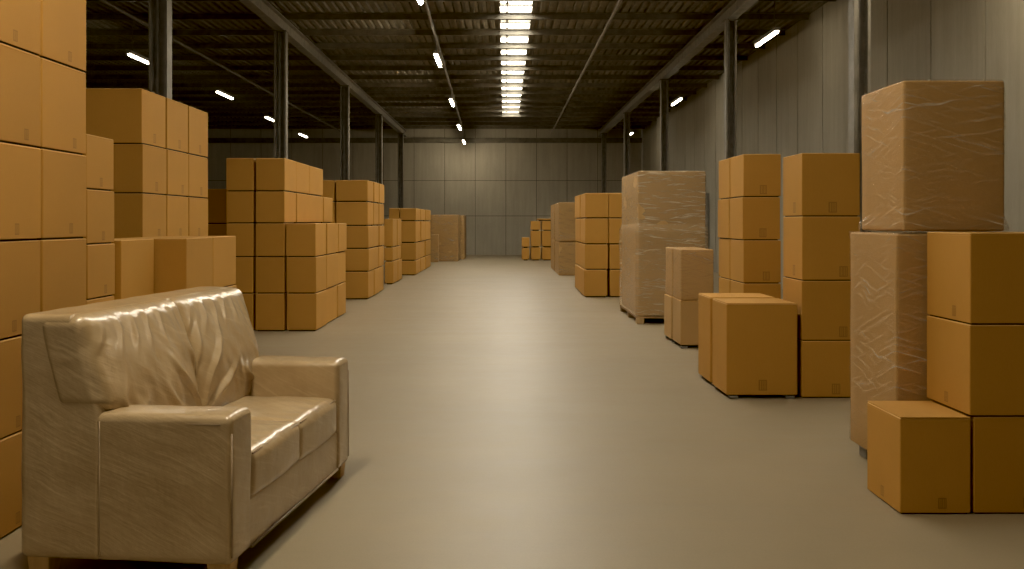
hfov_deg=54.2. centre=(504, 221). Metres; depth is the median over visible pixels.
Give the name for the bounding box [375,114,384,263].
steel column
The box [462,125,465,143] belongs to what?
strip light
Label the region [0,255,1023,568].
floor
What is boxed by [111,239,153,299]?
cardboard box
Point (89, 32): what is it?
ceiling beam
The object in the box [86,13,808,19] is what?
ceiling beam
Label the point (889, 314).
load
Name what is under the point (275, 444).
seat cushion
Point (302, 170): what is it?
cardboard box
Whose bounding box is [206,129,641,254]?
wall
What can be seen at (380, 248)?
cardboard box
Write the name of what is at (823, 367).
cardboard box
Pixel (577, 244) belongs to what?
cardboard box
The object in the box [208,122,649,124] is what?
roof beam
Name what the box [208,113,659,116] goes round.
beam
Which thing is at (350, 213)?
cardboard box
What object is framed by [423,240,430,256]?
cardboard box
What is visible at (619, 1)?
conduit
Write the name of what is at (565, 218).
box
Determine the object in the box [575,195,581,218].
cardboard box
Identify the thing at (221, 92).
strip light
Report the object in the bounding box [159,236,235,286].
cardboard box
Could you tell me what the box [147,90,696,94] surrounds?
beam
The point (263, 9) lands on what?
roof beam
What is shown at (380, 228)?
cardboard box
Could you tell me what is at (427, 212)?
cardboard box
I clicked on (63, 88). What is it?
cardboard box
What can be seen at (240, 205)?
cardboard box
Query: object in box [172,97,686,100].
beam
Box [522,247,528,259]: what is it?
cardboard box
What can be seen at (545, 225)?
cardboard box
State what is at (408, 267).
cardboard box
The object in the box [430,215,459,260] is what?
load
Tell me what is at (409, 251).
cardboard box
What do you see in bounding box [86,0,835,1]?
roof beam
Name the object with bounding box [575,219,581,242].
cardboard box
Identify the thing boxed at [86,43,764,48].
roof beam
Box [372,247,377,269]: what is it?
cardboard box
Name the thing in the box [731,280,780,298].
cardboard box
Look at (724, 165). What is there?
cardboard box
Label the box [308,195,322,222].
cardboard box
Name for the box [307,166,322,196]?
cardboard box
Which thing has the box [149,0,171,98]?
steel column
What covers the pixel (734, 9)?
roof beam
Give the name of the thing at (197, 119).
cardboard box
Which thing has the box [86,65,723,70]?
roof beam
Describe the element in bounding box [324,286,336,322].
cardboard box
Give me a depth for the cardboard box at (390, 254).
21.65 m
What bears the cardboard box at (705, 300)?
on the floor
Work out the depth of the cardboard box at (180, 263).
7.07 m
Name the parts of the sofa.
leg, backrest, armrest, leg, armrest, leg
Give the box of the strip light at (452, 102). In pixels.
[449,97,454,106]
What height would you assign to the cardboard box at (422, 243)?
0.450 m
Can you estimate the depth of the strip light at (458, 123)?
32.80 m
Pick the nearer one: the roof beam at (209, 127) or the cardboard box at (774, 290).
the cardboard box at (774, 290)
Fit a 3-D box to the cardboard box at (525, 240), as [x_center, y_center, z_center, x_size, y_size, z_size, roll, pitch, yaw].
[0.729,0.730,35.495,0.263,0.360,0.853,0,0,0]
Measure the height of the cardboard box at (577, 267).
0.490 m
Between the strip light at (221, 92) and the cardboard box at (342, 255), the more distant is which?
the strip light at (221, 92)
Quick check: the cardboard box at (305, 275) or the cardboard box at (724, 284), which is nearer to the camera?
the cardboard box at (724, 284)
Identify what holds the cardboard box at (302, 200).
on the cardboard box
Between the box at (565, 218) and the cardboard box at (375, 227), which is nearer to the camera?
the cardboard box at (375, 227)
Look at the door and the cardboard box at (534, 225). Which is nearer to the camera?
the door
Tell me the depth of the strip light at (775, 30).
17.10 m
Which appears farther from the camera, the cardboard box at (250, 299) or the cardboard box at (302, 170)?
the cardboard box at (302, 170)
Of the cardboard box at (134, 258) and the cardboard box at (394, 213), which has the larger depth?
the cardboard box at (394, 213)
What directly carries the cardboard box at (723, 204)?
on the cardboard box at (724, 244)
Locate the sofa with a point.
(156, 427)
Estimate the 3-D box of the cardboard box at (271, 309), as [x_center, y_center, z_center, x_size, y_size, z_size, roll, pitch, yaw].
[-2.905,1.118,12.697,0.358,0.464,0.678,0,0,0]
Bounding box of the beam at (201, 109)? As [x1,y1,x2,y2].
[196,108,669,111]
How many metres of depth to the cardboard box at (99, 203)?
5.67 m
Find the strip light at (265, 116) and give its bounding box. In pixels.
[264,115,273,121]
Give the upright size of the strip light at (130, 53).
0.727 m
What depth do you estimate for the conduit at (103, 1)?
21.53 m
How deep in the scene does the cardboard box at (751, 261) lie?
9.12 m
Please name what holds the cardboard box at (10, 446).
on the floor
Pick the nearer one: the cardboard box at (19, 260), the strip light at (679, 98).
the cardboard box at (19, 260)
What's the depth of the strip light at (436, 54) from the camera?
19.36 m
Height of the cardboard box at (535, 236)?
0.582 m
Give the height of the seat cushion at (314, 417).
0.220 m
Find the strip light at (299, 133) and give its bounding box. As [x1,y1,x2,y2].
[298,132,307,137]
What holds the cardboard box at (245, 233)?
on the cardboard box at (245, 266)
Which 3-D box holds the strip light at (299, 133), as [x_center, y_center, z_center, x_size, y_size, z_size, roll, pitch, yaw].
[-7.350,-3.486,36.400,0.090,0.727,1.400,0,0,0]
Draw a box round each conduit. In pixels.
[99,0,339,131]
[424,0,465,136]
[550,0,621,134]
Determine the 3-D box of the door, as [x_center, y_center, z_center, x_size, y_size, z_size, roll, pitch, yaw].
[5.560,0.280,28.000,0.080,2.140,1.060,0,0,0]
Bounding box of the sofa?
[21,286,348,568]
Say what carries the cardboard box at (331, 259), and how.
on the cardboard box at (331, 292)
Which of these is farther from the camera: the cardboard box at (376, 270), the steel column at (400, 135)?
the steel column at (400, 135)
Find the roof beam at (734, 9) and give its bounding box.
[598,0,757,136]
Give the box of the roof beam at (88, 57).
[86,55,747,60]
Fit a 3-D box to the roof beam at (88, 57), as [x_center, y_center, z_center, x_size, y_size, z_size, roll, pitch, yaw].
[-3.440,-3.792,23.080,18.080,0.115,0.120,0,0,0]
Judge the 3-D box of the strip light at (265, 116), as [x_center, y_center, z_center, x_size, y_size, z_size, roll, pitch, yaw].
[-7.180,-3.486,30.700,0.090,0.727,1.400,0,0,0]
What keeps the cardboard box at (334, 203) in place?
on the cardboard box
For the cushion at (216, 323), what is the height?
0.588 m
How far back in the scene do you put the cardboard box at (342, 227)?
14.35 m
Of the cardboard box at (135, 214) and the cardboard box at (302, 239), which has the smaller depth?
the cardboard box at (135, 214)
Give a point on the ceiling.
(91, 7)
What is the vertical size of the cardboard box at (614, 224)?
0.467 m
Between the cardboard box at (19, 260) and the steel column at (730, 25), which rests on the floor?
the steel column at (730, 25)
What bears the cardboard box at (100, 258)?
on the cardboard box at (108, 298)
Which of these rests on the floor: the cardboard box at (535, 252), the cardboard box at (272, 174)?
the cardboard box at (535, 252)
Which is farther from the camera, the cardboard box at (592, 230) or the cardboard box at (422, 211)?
the cardboard box at (422, 211)
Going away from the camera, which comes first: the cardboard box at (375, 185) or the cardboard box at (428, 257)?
the cardboard box at (375, 185)
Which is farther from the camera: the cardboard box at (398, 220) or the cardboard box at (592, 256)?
the cardboard box at (398, 220)
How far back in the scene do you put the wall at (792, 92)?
17.27 m
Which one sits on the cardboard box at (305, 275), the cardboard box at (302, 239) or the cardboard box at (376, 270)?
the cardboard box at (302, 239)
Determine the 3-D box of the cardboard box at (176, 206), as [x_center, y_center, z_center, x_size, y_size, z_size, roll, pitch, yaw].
[-3.493,-0.036,9.566,0.738,0.420,0.611,0,0,0]
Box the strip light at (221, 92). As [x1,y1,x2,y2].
[215,72,233,99]
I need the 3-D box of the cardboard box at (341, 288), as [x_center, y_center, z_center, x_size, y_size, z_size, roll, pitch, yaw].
[-2.525,1.118,14.373,0.366,0.464,0.691,0,0,0]
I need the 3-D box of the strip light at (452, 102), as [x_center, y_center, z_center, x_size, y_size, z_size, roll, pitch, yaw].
[-1.400,-3.486,26.400,0.090,0.727,1.400,0,0,0]
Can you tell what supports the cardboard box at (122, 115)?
on the cardboard box at (137, 168)
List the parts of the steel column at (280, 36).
cap plate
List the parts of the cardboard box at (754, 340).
panel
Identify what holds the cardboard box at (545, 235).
on the cardboard box at (545, 251)
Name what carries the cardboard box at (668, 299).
on the floor
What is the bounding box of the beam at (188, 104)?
[183,103,677,106]
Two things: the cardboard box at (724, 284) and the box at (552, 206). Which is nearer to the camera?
the cardboard box at (724, 284)
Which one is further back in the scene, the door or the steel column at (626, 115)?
the steel column at (626, 115)
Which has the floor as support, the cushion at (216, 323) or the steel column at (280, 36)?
the steel column at (280, 36)
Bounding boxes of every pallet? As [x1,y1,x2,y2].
[620,305,663,323]
[859,445,866,458]
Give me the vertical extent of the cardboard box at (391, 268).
0.490 m
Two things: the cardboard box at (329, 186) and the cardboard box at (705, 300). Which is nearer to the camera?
the cardboard box at (705, 300)
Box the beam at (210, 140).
[208,138,641,142]
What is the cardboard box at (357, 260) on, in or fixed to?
on the cardboard box at (359, 285)
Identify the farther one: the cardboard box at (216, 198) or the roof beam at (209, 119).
the roof beam at (209, 119)
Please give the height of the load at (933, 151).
0.789 m
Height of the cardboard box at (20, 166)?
0.422 m
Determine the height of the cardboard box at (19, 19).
0.422 m
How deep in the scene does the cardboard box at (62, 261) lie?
4.83 m
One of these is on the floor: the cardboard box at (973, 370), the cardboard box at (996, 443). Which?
the cardboard box at (996, 443)
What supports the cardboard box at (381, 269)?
on the floor
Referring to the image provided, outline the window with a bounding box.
[498,2,533,113]
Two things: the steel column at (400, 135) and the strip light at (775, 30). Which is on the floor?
the steel column at (400, 135)
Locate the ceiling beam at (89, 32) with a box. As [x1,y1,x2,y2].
[86,29,785,35]
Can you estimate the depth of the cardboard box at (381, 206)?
19.31 m
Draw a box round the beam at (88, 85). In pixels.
[86,83,706,87]
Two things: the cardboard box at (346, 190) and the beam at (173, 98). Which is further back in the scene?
the beam at (173, 98)
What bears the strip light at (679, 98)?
hanging from the ceiling
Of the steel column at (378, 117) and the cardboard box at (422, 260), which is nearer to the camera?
the cardboard box at (422, 260)
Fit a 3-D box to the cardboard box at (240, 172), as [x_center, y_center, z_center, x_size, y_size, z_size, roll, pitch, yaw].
[-3.276,-0.584,12.694,0.338,0.412,0.678,0,0,0]
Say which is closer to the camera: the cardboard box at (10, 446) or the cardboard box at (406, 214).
the cardboard box at (10, 446)
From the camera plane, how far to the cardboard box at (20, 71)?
4.41 m
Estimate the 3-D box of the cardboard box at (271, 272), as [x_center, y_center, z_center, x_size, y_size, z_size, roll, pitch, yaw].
[-2.905,0.660,12.697,0.358,0.451,0.678,0,0,0]
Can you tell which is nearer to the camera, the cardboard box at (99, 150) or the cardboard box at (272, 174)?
the cardboard box at (99, 150)
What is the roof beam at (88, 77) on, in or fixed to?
attached to the ceiling
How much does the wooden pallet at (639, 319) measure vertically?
0.100 m
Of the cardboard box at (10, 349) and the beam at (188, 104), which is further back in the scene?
the beam at (188, 104)
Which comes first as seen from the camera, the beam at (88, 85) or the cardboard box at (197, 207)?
the cardboard box at (197, 207)
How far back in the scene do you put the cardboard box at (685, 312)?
10.65 m
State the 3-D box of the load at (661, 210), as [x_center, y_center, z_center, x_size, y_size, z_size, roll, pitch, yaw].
[2.211,0.282,14.189,0.994,1.930,1.974,0,0,0]
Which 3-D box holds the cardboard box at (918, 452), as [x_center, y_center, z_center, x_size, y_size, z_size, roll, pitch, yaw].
[1.986,1.125,4.825,0.327,0.450,0.424,0,0,0]
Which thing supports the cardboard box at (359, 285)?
on the floor
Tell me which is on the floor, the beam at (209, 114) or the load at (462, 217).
the load at (462, 217)
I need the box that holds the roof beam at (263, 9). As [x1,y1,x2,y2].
[239,0,406,136]
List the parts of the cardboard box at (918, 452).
panel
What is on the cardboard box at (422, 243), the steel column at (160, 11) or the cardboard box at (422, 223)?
the cardboard box at (422, 223)
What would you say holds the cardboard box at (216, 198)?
on the cardboard box at (213, 229)
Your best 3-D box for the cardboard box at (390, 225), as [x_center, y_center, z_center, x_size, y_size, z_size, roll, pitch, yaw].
[-2.523,0.242,22.054,0.190,0.625,0.809,0,0,0]
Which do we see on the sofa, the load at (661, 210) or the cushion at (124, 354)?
the cushion at (124, 354)
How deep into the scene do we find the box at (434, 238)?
33.62 m
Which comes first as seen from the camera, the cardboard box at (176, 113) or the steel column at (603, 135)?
the cardboard box at (176, 113)
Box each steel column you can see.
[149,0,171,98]
[273,30,288,158]
[339,85,349,179]
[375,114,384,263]
[397,133,403,207]
[601,133,606,192]
[623,113,630,176]
[659,79,669,170]
[722,19,738,159]
[848,0,870,231]
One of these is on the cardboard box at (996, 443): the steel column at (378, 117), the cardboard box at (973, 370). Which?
the cardboard box at (973, 370)
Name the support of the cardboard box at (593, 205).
on the cardboard box at (592, 230)
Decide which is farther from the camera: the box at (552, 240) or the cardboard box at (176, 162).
the box at (552, 240)
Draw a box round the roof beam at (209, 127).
[208,126,644,128]
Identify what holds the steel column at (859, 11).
on the floor
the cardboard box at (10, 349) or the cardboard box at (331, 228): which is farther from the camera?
the cardboard box at (331, 228)
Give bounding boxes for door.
[705,193,708,248]
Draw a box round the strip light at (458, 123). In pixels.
[457,107,461,129]
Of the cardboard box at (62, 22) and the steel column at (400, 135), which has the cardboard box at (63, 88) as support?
the cardboard box at (62, 22)
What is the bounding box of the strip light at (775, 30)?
[754,0,779,46]
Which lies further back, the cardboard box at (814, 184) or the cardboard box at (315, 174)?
the cardboard box at (315, 174)
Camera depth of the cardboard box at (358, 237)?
17.44 m
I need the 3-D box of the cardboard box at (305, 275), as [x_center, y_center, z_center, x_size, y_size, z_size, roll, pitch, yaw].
[-2.517,0.660,12.711,0.368,0.451,0.708,0,0,0]
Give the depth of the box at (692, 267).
10.65 m
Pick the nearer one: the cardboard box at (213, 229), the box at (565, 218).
the cardboard box at (213, 229)
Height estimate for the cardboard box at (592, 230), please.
0.467 m
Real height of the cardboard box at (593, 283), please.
0.490 m
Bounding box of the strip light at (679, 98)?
[671,80,682,105]
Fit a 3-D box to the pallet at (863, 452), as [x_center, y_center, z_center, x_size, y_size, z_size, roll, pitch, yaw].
[2.315,1.312,5.480,0.530,0.075,0.636,0,0,0]
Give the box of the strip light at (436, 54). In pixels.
[433,35,441,66]
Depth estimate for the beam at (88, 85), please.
27.71 m
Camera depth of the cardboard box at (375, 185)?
18.41 m
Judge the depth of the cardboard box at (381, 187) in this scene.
19.27 m
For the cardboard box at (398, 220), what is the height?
0.625 m
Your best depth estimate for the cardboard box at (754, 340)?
7.65 m
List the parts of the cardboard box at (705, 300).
panel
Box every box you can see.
[0,0,39,55]
[0,43,40,147]
[0,142,40,241]
[0,240,39,339]
[0,336,21,438]
[0,430,21,538]
[37,0,85,71]
[37,58,85,154]
[37,149,85,239]
[40,238,85,311]
[83,134,112,190]
[83,189,113,244]
[86,88,164,147]
[86,243,114,299]
[86,295,113,304]
[111,144,165,194]
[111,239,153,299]
[114,193,165,237]
[114,237,212,293]
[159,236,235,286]
[163,98,187,152]
[164,149,187,196]
[166,195,187,235]
[186,106,207,157]
[186,154,207,197]
[188,197,207,235]
[206,189,227,223]
[208,224,225,235]
[226,158,257,191]
[226,191,257,222]
[226,223,256,256]
[234,256,257,293]
[243,292,256,329]
[256,158,295,192]
[256,191,295,222]
[256,223,286,256]
[256,256,287,293]
[256,292,287,330]
[286,223,325,256]
[287,255,325,293]
[287,290,326,330]
[294,162,308,193]
[294,193,309,222]
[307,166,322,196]
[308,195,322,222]
[321,180,337,201]
[321,197,332,222]
[324,223,337,254]
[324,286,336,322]
[326,253,337,288]
[331,202,335,222]
[336,180,372,202]
[336,202,372,225]
[336,223,346,252]
[336,282,345,316]
[337,252,345,284]
[344,270,373,298]
[345,248,373,271]
[347,226,373,248]
[371,182,378,202]
[371,203,378,225]
[372,226,377,247]
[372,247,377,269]
[373,268,378,295]
[377,184,383,203]
[377,204,383,225]
[377,226,383,246]
[377,246,383,267]
[378,266,383,291]
[384,219,396,247]
[384,247,396,261]
[385,260,397,283]
[389,208,401,220]
[395,219,400,246]
[396,246,400,259]
[397,259,401,280]
[400,208,419,220]
[400,242,419,260]
[401,221,419,242]
[402,259,419,274]
[418,221,425,241]
[419,209,424,220]
[419,257,424,271]
[420,241,424,257]
[423,210,430,220]
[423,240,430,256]
[424,221,429,240]
[424,255,430,269]
[429,234,438,261]
[522,237,529,247]
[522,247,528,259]
[530,221,540,230]
[530,231,540,246]
[530,247,540,259]
[541,221,550,230]
[541,231,550,246]
[541,247,550,259]
[551,204,554,239]
[551,239,555,270]
[555,202,576,241]
[555,241,575,275]
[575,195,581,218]
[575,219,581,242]
[575,242,579,264]
[575,264,580,290]
[580,218,607,243]
[580,243,607,269]
[580,267,606,296]
[581,193,607,218]
[606,193,621,218]
[606,218,621,243]
[606,269,621,296]
[607,244,621,269]
[664,294,673,342]
[666,247,699,295]
[673,248,712,299]
[673,297,697,348]
[698,293,774,385]
[712,298,796,398]
[718,199,731,238]
[719,158,732,198]
[719,239,731,279]
[719,277,730,292]
[730,154,780,197]
[730,197,779,239]
[730,239,780,283]
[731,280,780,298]
[783,153,859,216]
[783,217,859,280]
[783,277,850,340]
[797,339,850,397]
[867,401,969,513]
[927,232,1023,324]
[927,315,1023,416]
[932,400,1023,513]
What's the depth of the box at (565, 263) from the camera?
25.22 m
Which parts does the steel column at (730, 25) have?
cap plate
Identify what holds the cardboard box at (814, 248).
on the cardboard box at (823, 307)
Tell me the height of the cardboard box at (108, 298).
0.306 m
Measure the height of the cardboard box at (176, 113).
0.480 m
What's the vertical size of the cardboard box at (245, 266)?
0.451 m
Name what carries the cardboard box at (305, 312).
on the floor
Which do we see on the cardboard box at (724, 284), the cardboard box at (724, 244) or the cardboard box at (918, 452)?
the cardboard box at (724, 244)
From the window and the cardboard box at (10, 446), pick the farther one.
the window
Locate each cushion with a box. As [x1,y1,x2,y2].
[43,299,201,410]
[170,287,258,405]
[224,396,335,459]
[250,420,299,495]
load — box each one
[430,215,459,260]
[460,215,465,258]
[619,171,707,315]
[850,232,931,449]
[862,81,1003,231]
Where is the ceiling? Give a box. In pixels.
[83,2,826,125]
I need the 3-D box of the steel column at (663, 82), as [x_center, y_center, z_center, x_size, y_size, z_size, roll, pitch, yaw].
[3.900,-1.070,24.500,0.400,4.840,0.400,0,0,0]
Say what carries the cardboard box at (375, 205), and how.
on the cardboard box at (375, 227)
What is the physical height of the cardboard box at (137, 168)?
0.426 m
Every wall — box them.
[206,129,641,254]
[642,0,1023,288]
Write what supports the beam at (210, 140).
attached to the wall at (499, 188)
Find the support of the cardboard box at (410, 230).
on the cardboard box at (409, 251)
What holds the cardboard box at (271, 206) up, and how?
on the cardboard box at (270, 237)
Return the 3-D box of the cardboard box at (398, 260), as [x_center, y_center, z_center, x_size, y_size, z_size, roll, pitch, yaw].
[-2.501,1.105,22.946,0.189,0.490,0.806,0,0,0]
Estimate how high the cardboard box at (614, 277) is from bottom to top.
0.490 m
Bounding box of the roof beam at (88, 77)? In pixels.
[86,75,718,79]
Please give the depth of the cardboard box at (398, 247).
22.82 m
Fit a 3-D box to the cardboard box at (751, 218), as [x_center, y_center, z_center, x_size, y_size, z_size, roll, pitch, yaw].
[2.338,-0.029,9.384,0.341,0.394,0.532,0,0,0]
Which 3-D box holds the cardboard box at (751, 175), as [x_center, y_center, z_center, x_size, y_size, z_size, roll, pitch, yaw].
[2.346,-0.423,9.386,0.342,0.394,0.532,0,0,0]
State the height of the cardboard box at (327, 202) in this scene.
0.396 m
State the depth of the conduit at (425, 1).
20.50 m
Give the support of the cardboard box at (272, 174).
on the cardboard box at (271, 206)
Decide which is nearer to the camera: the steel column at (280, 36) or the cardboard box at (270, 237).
the cardboard box at (270, 237)
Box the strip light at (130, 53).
[126,20,148,64]
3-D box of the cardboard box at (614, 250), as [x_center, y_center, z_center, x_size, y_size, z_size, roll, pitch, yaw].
[2.085,0.632,18.501,0.415,0.456,1.125,0,0,0]
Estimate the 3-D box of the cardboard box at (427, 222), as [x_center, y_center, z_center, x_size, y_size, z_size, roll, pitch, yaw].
[-2.433,0.257,29.056,0.401,0.550,1.782,0,0,0]
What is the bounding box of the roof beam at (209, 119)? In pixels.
[208,118,655,120]
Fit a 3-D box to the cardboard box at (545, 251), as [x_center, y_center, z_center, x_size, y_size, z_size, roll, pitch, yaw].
[1.513,1.121,35.500,0.422,0.458,0.853,0,0,0]
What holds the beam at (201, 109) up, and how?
attached to the ceiling
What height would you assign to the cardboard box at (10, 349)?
0.422 m
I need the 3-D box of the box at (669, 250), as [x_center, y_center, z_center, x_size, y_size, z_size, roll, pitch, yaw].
[2.048,0.559,11.434,0.364,0.552,0.509,0,0,0]
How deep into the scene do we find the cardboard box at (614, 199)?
17.94 m
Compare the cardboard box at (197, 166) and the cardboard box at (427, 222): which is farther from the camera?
the cardboard box at (427, 222)
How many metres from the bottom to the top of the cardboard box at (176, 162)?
0.426 m
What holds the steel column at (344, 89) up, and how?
on the floor
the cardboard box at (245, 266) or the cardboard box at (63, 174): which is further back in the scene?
the cardboard box at (245, 266)
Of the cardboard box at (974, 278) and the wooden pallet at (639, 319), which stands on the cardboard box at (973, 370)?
the cardboard box at (974, 278)
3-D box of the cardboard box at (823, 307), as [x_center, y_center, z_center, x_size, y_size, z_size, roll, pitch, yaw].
[2.497,0.682,7.925,0.446,0.461,0.518,0,0,0]

